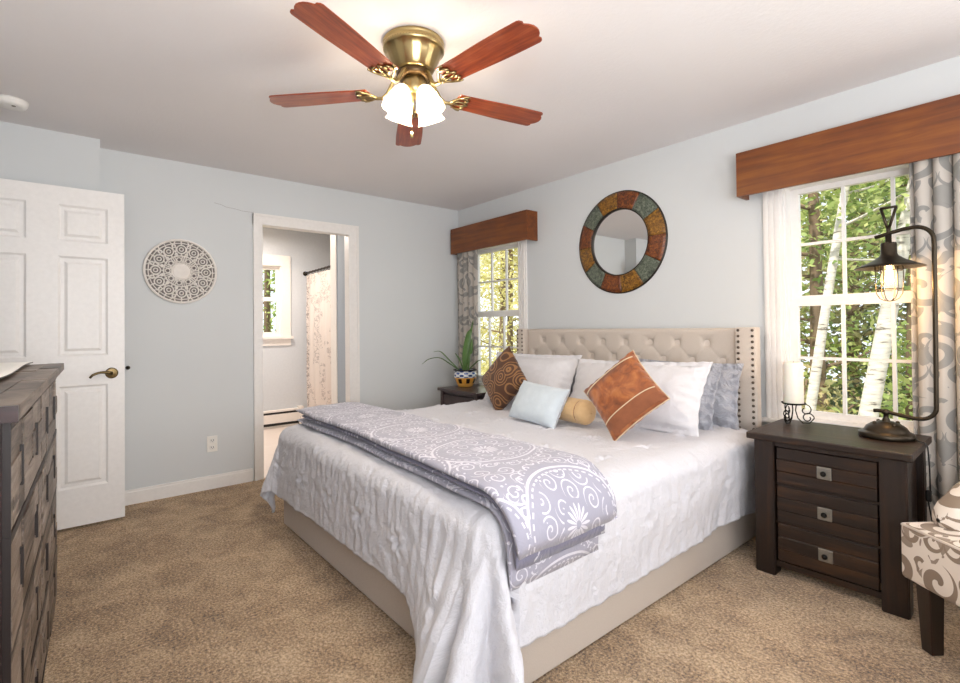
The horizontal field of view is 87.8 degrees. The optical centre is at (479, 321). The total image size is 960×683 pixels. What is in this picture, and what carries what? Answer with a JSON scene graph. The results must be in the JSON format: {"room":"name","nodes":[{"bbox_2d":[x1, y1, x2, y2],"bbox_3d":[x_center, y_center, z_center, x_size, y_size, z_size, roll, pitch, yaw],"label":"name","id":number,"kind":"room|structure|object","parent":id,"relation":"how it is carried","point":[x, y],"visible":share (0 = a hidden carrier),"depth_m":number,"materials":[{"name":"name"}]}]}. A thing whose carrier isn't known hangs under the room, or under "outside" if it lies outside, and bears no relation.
{"room":"bedroom","nodes":[
{"label":"bedroom","id":0,"kind":"room"},
{"bbox_2d":[0,121,99,190],"bbox_3d":[-2.789,0.045,3.048,0.737,2.440,0.185,0,-1,-40],"label":"wall","id":1,"kind":"structure","parent":0,"point":[27,153],"depth_m":3.06,"materials":[{"name":"paint"}]},
{"bbox_2d":[100,148,458,490],"bbox_3d":[-1.735,0.046,4.083,3.880,2.440,0.070,0,-1,-40],"label":"wall","id":2,"kind":"structure","parent":0,"point":[189,378],"depth_m":3.87,"materials":[{"name":"paint"}]},
{"bbox_2d":[142,239,216,303],"bbox_3d":[-2.190,-0.365,3.655,0.472,0.472,0.023,0,-1,-40],"label":"carved medallion","id":3,"kind":"object","parent":2,"relation":"attached to","point":[180,271],"visible":1,"depth_m":3.65,"materials":[{"name":"white wood"}]},
{"bbox_2d":[125,468,252,505],"bbox_3d":[-1.599,1.214,3.997,3.780,0.100,0.199,0,-1,-40],"label":"baseboard","id":4,"kind":"structure","parent":2,"relation":"attached to","point":[145,494],"depth_m":3.65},
{"bbox_2d":[207,435,216,451],"bbox_3d":[-2.027,0.928,3.772,0.072,0.120,0.010,0,-1,-40],"label":"wall outlet","id":5,"kind":"object","parent":2,"relation":"attached to","point":[211,440],"visible":1,"depth_m":3.77,"materials":[{"name":"beige plastic"}]},
{"bbox_2d":[253,213,359,480],"bbox_3d":[-1.474,0.201,4.281,0.905,2.130,0.101,0,-1,-40],"label":"trim","id":6,"kind":"structure","parent":2,"relation":"attached to","point":[350,233],"depth_m":4.23,"materials":[{"name":"white wood"}]},
{"bbox_2d":[263,227,329,410],"bbox_3d":[-2.755,0.080,6.009,3.000,2.440,0.140,0,-1,-40],"label":"wall","id":7,"kind":"structure","parent":0,"point":[284,366],"depth_m":6.26,"materials":[{"name":"white paint"}]},
{"bbox_2d":[263,254,293,345],"bbox_3d":[-2.742,-0.256,5.994,0.920,1.110,0.190,0,-1,-40],"label":"window","id":8,"kind":"structure","parent":7,"relation":"in","point":[281,264],"depth_m":6.17,"materials":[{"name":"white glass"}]},
{"bbox_2d":[264,405,303,428],"bbox_3d":[-2.878,1.180,5.748,1.675,0.235,0.072,0,-1,-40],"label":"baseboard heater","id":9,"kind":"object","parent":7,"relation":"attached to","point":[286,417],"visible":0.34,"depth_m":6.09,"materials":[{"name":"white metal"}]},
{"bbox_2d":[303,266,329,275],"bbox_3d":[-1.699,-0.625,5.715,0.056,0.065,1.680,0,-1,-40],"label":"shower rod","id":10,"kind":"object","parent":7,"relation":"attached to","point":[319,269],"visible":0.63,"depth_m":6.07,"materials":[{"name":"brown metal"}]},
{"bbox_2d":[306,266,330,406],"bbox_3d":[-1.837,0.270,5.881,0.056,1.837,1.100,0,-1,-40],"label":"shower curtain","id":11,"kind":"object","parent":10,"relation":"hanging from","point":[318,299],"visible":0.58,"depth_m":6.04,"materials":[{"name":"fabric"}]},
{"bbox_2d":[337,235,345,402],"bbox_3d":[-0.858,0.048,5.047,1.100,2.440,0.300,0,-1,-40],"label":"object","id":12,"kind":"structure","parent":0,"point":[340,239],"depth_m":4.74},
{"bbox_2d":[330,235,337,403],"bbox_3d":[-1.396,0.052,4.881,0.080,2.440,0.130,0,-1,-40],"label":"trim","id":13,"kind":"structure","parent":12,"relation":"attached to","point":[333,238],"depth_m":4.84,"materials":[{"name":"white wood"}]},
{"bbox_2d":[0,0,959,210],"bbox_3d":[-0.283,-1.270,1.489,5.220,0.100,5.960,0,-1,-40],"label":"ceiling","id":14,"kind":"structure","parent":0,"point":[186,81],"depth_m":2.45,"materials":[{"name":"paint"}]},
{"bbox_2d":[0,94,28,110],"bbox_3d":[-2.506,-1.162,2.667,0.136,0.041,0.136,0,-1,-40],"label":"smoke detector","id":15,"kind":"object","parent":14,"relation":"attached to","point":[9,102],"visible":1,"depth_m":2.64,"materials":[{"name":"white plastic"}]},
{"bbox_2d":[269,1,542,146],"bbox_3d":[-0.246,-1.000,2.157,1.259,0.425,1.248,0,-1,-40],"label":"ceiling fan","id":16,"kind":"object","parent":14,"relation":"hanging from","point":[414,53],"visible":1,"depth_m":2.08,"materials":[{"name":"brown wood"}]},
{"bbox_2d":[43,426,959,682],"bbox_3d":[-0.947,1.287,2.296,5.220,0.100,8.130,0,-1,-40],"label":"floor","id":17,"kind":"structure","parent":0,"point":[212,585],"depth_m":2.03,"materials":[{"name":"carpet"}]},
{"bbox_2d":[0,363,63,682],"bbox_3d":[-1.535,0.701,1.400,0.499,1.063,1.582,0,-1,-37],"label":"dresser","id":18,"kind":"object","parent":17,"relation":"on","point":[28,398],"visible":0.98,"depth_m":1.24,"materials":[{"name":"brown wood"}]},
{"bbox_2d":[0,362,32,378],"bbox_3d":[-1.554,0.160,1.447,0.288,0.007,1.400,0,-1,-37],"label":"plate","id":19,"kind":"object","parent":18,"relation":"on","point":[6,368],"visible":1,"depth_m":1.77,"materials":[{"name":"ceramic"}]},
{"bbox_2d":[437,384,486,404],"bbox_3d":[-0.038,0.931,4.525,0.440,0.645,0.580,0,-1,-40],"label":"nightstand","id":20,"kind":"object","parent":17,"relation":"on","point":[449,394],"visible":0.23,"depth_m":4.44,"materials":[{"name":"wood"}]},
{"bbox_2d":[425,322,485,386],"bbox_3d":[-0.244,0.303,4.712,0.694,0.620,0.222,-1,-1,17],"label":"potted plant","id":21,"kind":"object","parent":20,"relation":"on","point":[464,376],"visible":1,"depth_m":4.64,"materials":[{"name":"green plant"}]},
{"bbox_2d":[284,327,761,682],"bbox_3d":[0.216,0.642,2.991,2.128,1.182,1.999,0,-1,-40],"label":"bed","id":22,"kind":"object","parent":17,"relation":"on","point":[738,344],"visible":0.27,"depth_m":2.63,"materials":[{"name":"fabric"}]},
{"bbox_2d":[260,400,754,682],"bbox_3d":[0.080,0.920,2.794,2.171,0.636,2.273,0,-1,-40],"label":"comforter","id":23,"kind":"object","parent":22,"relation":"on","point":[445,551],"visible":0.59,"depth_m":1.98,"materials":[{"name":"white fabric"}]},
{"bbox_2d":[296,402,616,591],"bbox_3d":[-0.330,0.669,2.422,0.505,0.325,2.097,0,-1,-37],"label":"throw blanket","id":24,"kind":"object","parent":23,"relation":"on","point":[551,507],"visible":1,"depth_m":1.73,"materials":[{"name":"fabric"}]},
{"bbox_2d":[482,346,526,409],"bbox_3d":[0.166,0.420,3.569,0.497,0.489,0.199,-1,-1,40],"label":"throw cushion","id":25,"kind":"object","parent":23,"relation":"on","point":[503,379],"visible":0.98,"depth_m":3.49,"materials":[{"name":"fabric"}]},
{"bbox_2d":[483,351,581,404],"bbox_3d":[0.365,0.445,3.752,0.242,0.404,0.865,0,-1,-43],"label":"pillow sham","id":26,"kind":"object","parent":23,"relation":"on","point":[558,371],"visible":0.41,"depth_m":3.56,"materials":[{"name":"white fabric"}]},
{"bbox_2d":[509,380,569,428],"bbox_3d":[0.356,0.505,3.049,0.186,0.252,0.392,0,-1,-36],"label":"lumbar pillow","id":27,"kind":"object","parent":23,"relation":"on","point":[543,405],"visible":1,"depth_m":2.97,"materials":[{"name":"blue fabric"}]},
{"bbox_2d":[569,368,576,396],"bbox_3d":[0.542,0.464,3.807,0.164,0.364,0.780,0,-1,-40],"label":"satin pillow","id":28,"kind":"object","parent":23,"relation":"on","point":[571,391],"visible":0.02,"depth_m":3.58,"materials":[{"name":"grey fabric"}]},
{"bbox_2d":[559,397,595,424],"bbox_3d":[0.561,0.529,2.959,0.142,0.145,0.270,0,-1,-34],"label":"bolster cushion","id":29,"kind":"object","parent":23,"relation":"on","point":[575,410],"visible":0.72,"depth_m":2.87,"materials":[{"name":"beige fabric"}]},
{"bbox_2d":[583,350,669,440],"bbox_3d":[0.751,0.385,2.608,0.243,0.466,0.468,0,-1,-20],"label":"throw cushion","id":30,"kind":"object","parent":23,"relation":"on","point":[626,393],"visible":1,"depth_m":2.53,"materials":[{"name":"orange fabric"}]},
{"bbox_2d":[570,359,712,436],"bbox_3d":[0.900,0.432,2.995,0.244,0.411,0.944,0,-1,-37],"label":"pillow sham","id":31,"kind":"object","parent":23,"relation":"on","point":[684,383],"visible":0.51,"depth_m":2.73,"materials":[{"name":"white fabric"}]},
{"bbox_2d":[618,360,722,430],"bbox_3d":[1.092,0.439,3.030,0.180,0.372,0.723,0,-1,-36],"label":"satin pillow","id":32,"kind":"object","parent":23,"relation":"on","point":[706,411],"visible":0.13,"depth_m":2.78,"materials":[{"name":"white fabric"}]},
{"bbox_2d":[638,358,743,429],"bbox_3d":[1.241,0.433,3.050,0.152,0.382,0.700,0,-1,-37],"label":"satin pillow","id":33,"kind":"object","parent":23,"relation":"on","point":[725,406],"visible":0.25,"depth_m":2.82,"materials":[{"name":"white fabric"}]},
{"bbox_2d":[746,419,931,619],"bbox_3d":[1.705,0.873,2.377,0.500,0.673,0.625,0,-1,-41],"label":"nightstand","id":34,"kind":"object","parent":17,"relation":"on","point":[832,502],"visible":0.98,"depth_m":2.22,"materials":[{"name":"brown wood"}]},
{"bbox_2d":[781,401,814,423],"bbox_3d":[1.651,0.483,2.619,0.152,0.109,0.159,0,-1,-40],"label":"candle holder","id":35,"kind":"object","parent":34,"relation":"on","point":[782,402],"visible":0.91,"depth_m":2.61,"materials":[{"name":"metal"}]},
{"bbox_2d":[783,361,803,403],"bbox_3d":[1.657,0.323,2.636,0.094,0.222,0.094,0,-1,-40],"label":"pillar candle","id":36,"kind":"object","parent":35,"relation":"on","point":[793,372],"visible":0.97,"depth_m":2.60,"materials":[{"name":"white wax"}]},
{"bbox_2d":[854,205,938,521],"bbox_3d":[1.892,0.313,2.265,0.260,1.682,0.295,0,-1,-40],"label":"table lamp","id":37,"kind":"object","parent":34,"relation":"on","point":[884,429],"visible":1,"depth_m":2.23,"materials":[{"name":"brown metal"}]},
{"bbox_2d":[880,235,896,253],"bbox_3d":[1.874,-0.350,2.286,0.066,0.095,0.066,0,-1,-40],"label":"socket","id":38,"kind":"object","parent":37,"relation":"attached to","point":[888,247],"depth_m":2.27,"materials":[{"name":"brown metal"}]},
{"bbox_2d":[926,490,931,501],"bbox_3d":[1.942,0.756,2.156,0.018,0.048,0.020,0,-1,-40],"label":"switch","id":39,"kind":"object","parent":37,"relation":"attached to","point":[928,492],"depth_m":2.15,"materials":[{"name":"black plastic"}]},
{"bbox_2d":[901,482,959,655],"bbox_3d":[1.916,0.738,1.557,0.660,0.920,0.660,-1,-1,-2],"label":"armchair","id":40,"kind":"object","parent":17,"relation":"on","point":[930,550],"visible":1,"depth_m":1.79,"materials":[{"name":"fabric"}]},
{"bbox_2d":[458,56,959,427],"bbox_3d":[1.673,-0.001,3.110,0.140,2.440,6.010,0,-1,-40],"label":"wall","id":41,"kind":"structure","parent":0,"point":[710,274],"depth_m":3.33,"materials":[{"name":"paint"}]},
{"bbox_2d":[451,209,537,254],"bbox_3d":[0.102,-0.832,4.797,0.135,0.260,1.117,0,-1,-40],"label":"valance","id":42,"kind":"object","parent":41,"relation":"attached to","point":[521,225],"visible":0.96,"depth_m":4.63,"materials":[{"name":"brown wood"}]},
{"bbox_2d":[478,240,527,384],"bbox_3d":[0.164,-0.067,4.904,0.185,1.535,0.986,0,-1,-40],"label":"window","id":43,"kind":"structure","parent":41,"relation":"in","point":[522,312],"depth_m":4.84,"materials":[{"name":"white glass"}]},
{"bbox_2d":[579,190,667,293],"bbox_3d":[1.045,-0.593,3.738,0.030,0.770,0.770,0,-1,-40],"label":"round mirror","id":44,"kind":"object","parent":41,"relation":"attached to","point":[623,242],"visible":1,"depth_m":3.71,"materials":[{"name":"tile"}]},
{"bbox_2d":[593,209,647,274],"bbox_3d":[1.047,-0.593,3.740,0.001,0.488,0.488,0,-1,-40],"label":"mirror glass","id":45,"kind":"object","parent":44,"relation":"attached to","point":[621,238],"depth_m":3.73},
{"bbox_2d":[762,163,912,432],"bbox_3d":[2.042,-0.114,2.628,0.185,1.535,0.989,0,-1,-40],"label":"window","id":46,"kind":"structure","parent":41,"relation":"in","point":[783,298],"depth_m":2.88,"materials":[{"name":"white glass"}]},
{"bbox_2d":[736,94,959,199],"bbox_3d":[1.932,-0.877,2.580,0.135,0.260,1.117,0,-1,-40],"label":"valance","id":47,"kind":"object","parent":41,"relation":"attached to","point":[930,130],"visible":1,"depth_m":2.52,"materials":[{"name":"brown wood"}]},
{"bbox_3d":[-1.296,0.001,0.582,0.100,2.440,5.890,0,-1,-40],"label":"wall","id":48,"kind":"structure","parent":0,"visible":0},
{"bbox_2d":[0,178,124,529],"bbox_3d":[-2.578,0.215,2.909,0.824,2.053,0.092,0,-1,-40],"label":"door","id":49,"kind":"structure","parent":48,"relation":"in","point":[62,288],"depth_m":3.02,"materials":[{"name":"paint"}]},
{"bbox_3d":[1.925,-0.960,2.576,0.014,0.014,1.071,0,-1,-40],"label":"curtain rod","id":50,"kind":"object","parent":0,"visible":0},
{"bbox_2d":[909,153,959,521],"bbox_3d":[2.170,0.101,2.279,0.064,2.175,0.302,0,-1,-40],"label":"drape","id":51,"kind":"object","parent":50,"relation":"hanging from","point":[934,184],"visible":0.59,"depth_m":2.30,"materials":[{"name":"grey fabric"}]},
{"bbox_3d":[0.096,-0.915,4.793,0.014,0.014,1.071,0,-1,-40],"label":"curtain rod","id":52,"kind":"object","parent":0,"visible":0},
{"bbox_2d":[457,250,478,383],"bbox_3d":[-0.121,0.158,5.060,0.062,2.175,0.344,0,-1,-40],"label":"drape","id":53,"kind":"object","parent":52,"relation":"hanging from","point":[467,262],"visible":0.52,"depth_m":5.02,"materials":[{"name":"fabric"}]},
{"label":"outside","id":54,"kind":"structure","parent":0,"visible":0},
{"bbox_2d":[482,362,901,416],"bbox_3d":[1.255,2.640,12.936,32.000,0.208,34.000,0,-1,-40],"label":"ground","id":55,"kind":"structure","parent":54,"point":[493,362],"depth_m":17.88,"materials":[{"name":"green plant"}]},
{"bbox_2d":[263,270,275,331],"bbox_3d":[-5.642,-1.136,12.871,5.310,7.693,4.244,-1,-1,23],"label":"tree","id":56,"kind":"object","parent":55,"relation":"on","point":[267,307],"visible":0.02,"depth_m":12.62,"materials":[{"name":"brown plant"}]},
{"bbox_2d":[263,270,275,331],"bbox_3d":[-3.967,-0.278,9.329,3.514,5.860,3.485,0,-1,-40],"label":"tree","id":57,"kind":"object","parent":55,"relation":"on","point":[268,279],"visible":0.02,"depth_m":9.21,"materials":[{"name":"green plant"}]},
{"bbox_2d":[481,350,494,374],"bbox_3d":[0.039,1.541,10.498,2.451,2.072,2.743,0,-1,-40],"label":"shrub","id":58,"kind":"object","parent":55,"relation":"on","point":[484,351],"visible":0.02,"depth_m":10.39,"materials":[{"name":"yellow plant"}]},
{"bbox_2d":[480,248,517,374],"bbox_3d":[0.329,-1.956,15.943,4.473,9.286,4.797,-1,-1,21],"label":"tree","id":59,"kind":"object","parent":55,"relation":"on","point":[484,329],"visible":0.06,"depth_m":15.88,"materials":[{"name":"brown plant"}]},
{"bbox_2d":[480,249,518,371],"bbox_3d":[0.984,-1.008,12.633,4.165,7.296,4.422,0,-1,-40],"label":"tree","id":60,"kind":"object","parent":55,"relation":"on","point":[509,327],"visible":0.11,"depth_m":12.14,"materials":[{"name":"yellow plant"}]},
{"bbox_2d":[484,248,517,346],"bbox_3d":[2.410,-1.949,13.862,4.745,9.172,5.481,0,-1,-40],"label":"tree","id":61,"kind":"object","parent":55,"relation":"on","point":[516,248],"visible":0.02,"depth_m":13.34,"materials":[{"name":"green plant"}]},
{"bbox_2d":[509,264,518,331],"bbox_3d":[1.566,-0.423,10.539,2.789,6.066,3.613,-1,-1,29],"label":"tree","id":62,"kind":"object","parent":55,"relation":"on","point":[513,264],"visible":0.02,"depth_m":10.32,"materials":[{"name":"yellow plant"}]},
{"bbox_2d":[800,184,906,398],"bbox_3d":[10.332,-1.769,10.391,6.510,8.564,5.684,-1,-1,-4],"label":"tree","id":63,"kind":"object","parent":55,"relation":"on","point":[866,338],"visible":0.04,"depth_m":11.09,"materials":[{"name":"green plant"}]},
{"bbox_2d":[800,177,907,417],"bbox_3d":[7.925,-2.076,10.737,6.786,9.242,5.984,-1,-1,0],"label":"tree","id":64,"kind":"object","parent":55,"relation":"on","point":[857,335],"visible":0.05,"depth_m":10.00,"materials":[{"name":"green plant"}]},
{"bbox_2d":[800,176,911,410],"bbox_3d":[5.354,-1.157,8.263,3.695,7.393,4.071,0,-1,-40],"label":"tree","id":65,"kind":"object","parent":55,"relation":"on","point":[815,253],"visible":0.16,"depth_m":7.92,"materials":[{"name":"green plant"}]},
{"bbox_2d":[801,176,912,420],"bbox_3d":[7.101,-1.132,7.759,3.839,7.298,4.707,-1,-1,-6],"label":"tree","id":66,"kind":"object","parent":55,"relation":"on","point":[908,368],"visible":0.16,"depth_m":8.13,"materials":[{"name":"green plant"}]},
{"bbox_2d":[802,364,911,420],"bbox_3d":[4.644,1.558,7.280,2.564,1.867,2.724,0,-1,-40],"label":"shrub","id":67,"kind":"object","parent":55,"relation":"on","point":[807,366],"visible":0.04,"depth_m":7.09,"materials":[{"name":"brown plant"}]},
{"bbox_2d":[805,178,910,410],"bbox_3d":[4.190,-0.916,4.866,3.231,6.776,2.319,0,-1,-19],"label":"tree","id":68,"kind":"object","parent":55,"relation":"on","point":[816,368],"visible":0.16,"depth_m":5.43,"materials":[{"name":"green plant"}]},
{"bbox_2d":[804,362,911,416],"bbox_3d":[7.196,1.313,8.242,3.755,2.425,2.813,-1,-1,35],"label":"shrub","id":69,"kind":"object","parent":55,"relation":"on","point":[851,385],"visible":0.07,"depth_m":8.57,"materials":[{"name":"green plant"}]},
{"bbox_2d":[817,175,909,416],"bbox_3d":[4.610,-0.985,4.849,2.917,6.919,2.609,-1,-1,2],"label":"tree","id":70,"kind":"object","parent":55,"relation":"on","point":[875,378],"visible":0.09,"depth_m":5.05,"materials":[{"name":"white plant"}]},
{"bbox_2d":[827,382,912,420],"bbox_3d":[5.324,1.538,5.961,2.186,1.862,2.431,-1,-1,7],"label":"shrub","id":71,"kind":"object","parent":55,"relation":"on","point":[905,410],"visible":0.03,"depth_m":5.73,"materials":[{"name":"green plant"}]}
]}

